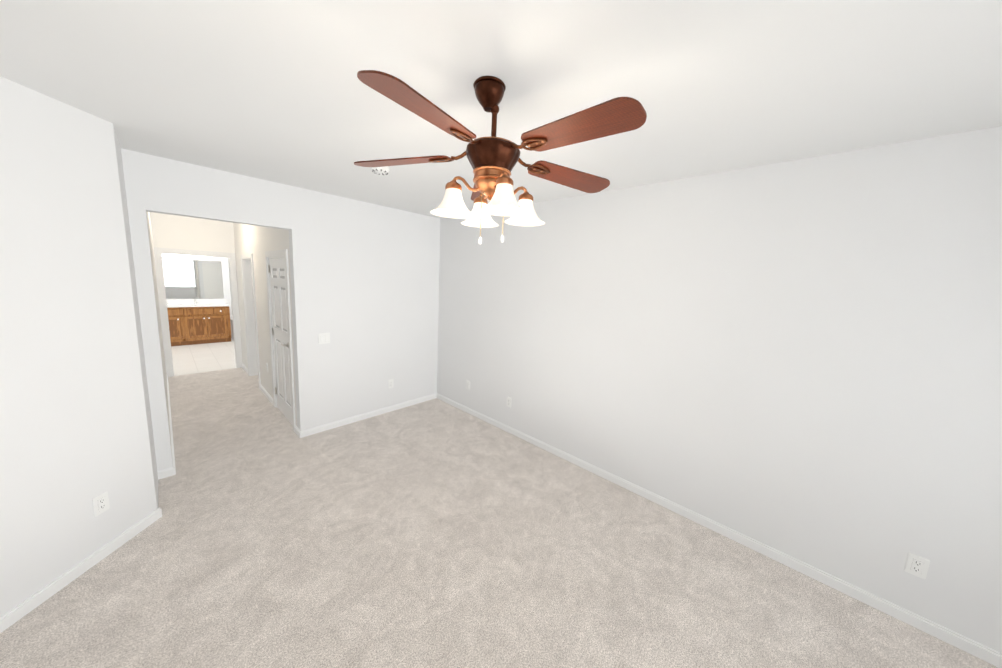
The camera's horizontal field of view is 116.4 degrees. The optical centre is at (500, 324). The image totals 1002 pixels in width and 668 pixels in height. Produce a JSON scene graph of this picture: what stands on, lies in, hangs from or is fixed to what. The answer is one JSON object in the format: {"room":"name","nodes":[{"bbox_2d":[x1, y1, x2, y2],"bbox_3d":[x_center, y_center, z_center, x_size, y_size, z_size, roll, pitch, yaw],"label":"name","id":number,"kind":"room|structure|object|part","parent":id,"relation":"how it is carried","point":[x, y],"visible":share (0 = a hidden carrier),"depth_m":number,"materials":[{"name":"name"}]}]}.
{"room":"empty bedroom","nodes":[
{"label":"empty bedroom","id":0,"kind":"room"},
{"bbox_2d":[0,76,157,616],"bbox_3d":[-2.657,0.123,1.686,1.486,2.600,0.888,10,11,42],"label":"wall","id":1,"kind":"structure","parent":0,"point":[76,433],"depth_m":1.68,"materials":[{"name":"paint"}]},
{"bbox_2d":[92,492,109,516],"bbox_3d":[-2.405,1.081,1.868,0.054,0.116,0.054,10,11,42],"label":"electrical outlet","id":2,"kind":"object","parent":1,"relation":"attached to","point":[100,503],"visible":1,"depth_m":1.86,"materials":[{"name":"white plastic"}]},
{"bbox_2d":[162,253,231,317],"bbox_3d":[-6.214,-0.694,6.356,3.260,2.600,3.190,10,11,42],"label":"wall","id":3,"kind":"structure","parent":0,"point":[226,278],"depth_m":7.74,"materials":[{"name":"paint"}]},
{"bbox_2d":[171,339,236,375],"bbox_3d":[-6.241,0.648,6.508,3.360,0.100,3.190,10,11,42],"label":"floor","id":4,"kind":"structure","parent":0,"point":[195,358],"depth_m":6.14,"materials":[{"name":"beige tile"}]},
{"bbox_2d":[166,298,231,345],"bbox_3d":[-7.169,-0.076,7.231,0.599,1.046,1.275,10,11,42],"label":"bathroom vanity","id":5,"kind":"object","parent":4,"relation":"on","point":[197,321],"visible":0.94,"depth_m":7.16,"materials":[{"name":"brown wood"}]},
{"bbox_2d":[162,258,223,298],"bbox_3d":[-7.349,-1.060,7.292,0.012,0.920,1.215,10,11,42],"label":"bathroom mirror","id":6,"kind":"object","parent":5,"relation":"on","point":[191,279],"visible":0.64,"depth_m":7.34,"materials":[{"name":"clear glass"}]},
{"bbox_2d":[230,318,233,340],"bbox_3d":[-5.979,0.121,7.647,1.848,0.654,0.848,10,11,42],"label":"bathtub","id":7,"kind":"object","parent":4,"relation":"on","point":[232,334],"visible":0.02,"depth_m":7.74,"materials":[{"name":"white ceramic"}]},
{"bbox_2d":[146,212,296,451],"bbox_3d":[-3.413,-0.301,4.479,3.457,2.600,2.303,10,11,42],"label":"wall","id":8,"kind":"structure","parent":0,"point":[185,233],"depth_m":4.66,"materials":[{"name":"paint"}]},
{"bbox_2d":[268,258,291,423],"bbox_3d":[-2.594,0.189,3.694,0.787,1.900,0.153,10,11,42],"label":"closet door","id":9,"kind":"structure","parent":8,"relation":"in","point":[276,269],"depth_m":3.69,"materials":[{"name":"paint"}]},
{"bbox_2d":[0,367,997,667],"bbox_3d":[-1.468,1.401,2.715,8.900,0.100,3.828,10,11,42],"label":"floor","id":10,"kind":"structure","parent":0,"point":[434,533],"depth_m":1.89,"materials":[{"name":"beige carpet"}]},
{"bbox_2d":[0,0,1001,217],"bbox_3d":[-2.602,-1.482,3.435,12.260,0.100,3.908,10,11,42],"label":"ceiling","id":11,"kind":"structure","parent":0,"point":[277,91],"depth_m":1.26,"materials":[{"name":"paint"}]},
{"bbox_2d":[371,166,389,174],"bbox_3d":[-0.929,-1.185,2.386,0.136,0.042,0.136,10,11,42],"label":"smoke detector","id":12,"kind":"object","parent":11,"relation":"attached to","point":[385,170],"visible":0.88,"depth_m":2.36,"materials":[{"name":"white plastic"}]},
{"bbox_2d":[354,70,646,243],"bbox_3d":[-0.014,-0.680,1.336,1.223,0.666,1.257,10,11,42],"label":"ceiling fan","id":13,"kind":"object","parent":11,"relation":"hanging from","point":[493,159],"visible":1,"depth_m":1.27,"materials":[{"name":"brown wood"}]},
{"bbox_3d":[-0.046,-0.528,1.394,0.493,0.104,0.494,10,11,42],"label":"lamp shade","id":14,"kind":"part","parent":13,"relation":"part of","materials":[{"name":"white glass"}]},
{"bbox_2d":[121,126,1001,653],"bbox_3d":[-0.172,0.279,1.411,5.543,2.600,3.828,10,11,42],"label":"wall","id":15,"kind":"structure","parent":0,"point":[801,360],"depth_m":2.20,"materials":[{"name":"paint"}]},
{"bbox_2d":[318,333,329,343],"bbox_3d":[-1.939,0.157,3.409,0.012,0.116,0.116,10,11,42],"label":"light switch","id":16,"kind":"object","parent":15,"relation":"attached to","point":[323,338],"visible":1,"depth_m":3.40,"materials":[{"name":"white plastic"}]},
{"bbox_2d":[388,379,393,387],"bbox_3d":[-1.444,0.782,4.076,0.009,0.116,0.072,10,11,42],"label":"electrical outlet","id":17,"kind":"object","parent":15,"relation":"attached to","point":[391,383],"visible":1,"depth_m":4.07,"materials":[{"name":"white plastic"}]},
{"bbox_2d":[466,380,469,389],"bbox_3d":[-0.442,0.814,4.153,0.072,0.116,0.009,10,11,42],"label":"electrical outlet","id":18,"kind":"object","parent":15,"relation":"attached to","point":[467,384],"visible":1,"depth_m":4.15,"materials":[{"name":"white plastic"}]},
{"bbox_2d":[0,364,1001,667],"bbox_3d":[-1.508,1.309,2.743,8.780,0.070,3.588,10,11,42],"label":"baseboard","id":19,"kind":"structure","parent":15,"relation":"attached to","point":[834,582],"depth_m":2.02,"materials":[{"name":"paint"}]},
{"bbox_2d":[506,397,511,407],"bbox_3d":[0.092,0.921,3.669,0.072,0.116,0.009,10,11,42],"label":"electrical outlet","id":20,"kind":"object","parent":15,"relation":"attached to","point":[508,402],"visible":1,"depth_m":3.67,"materials":[{"name":"white plastic"}]},
{"bbox_2d":[904,553,929,578],"bbox_3d":[2.271,1.320,1.695,0.072,0.116,0.009,10,11,42],"label":"electrical outlet","id":21,"kind":"object","parent":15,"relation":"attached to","point":[917,565],"visible":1,"depth_m":1.69,"materials":[{"name":"white plastic"}]}
]}

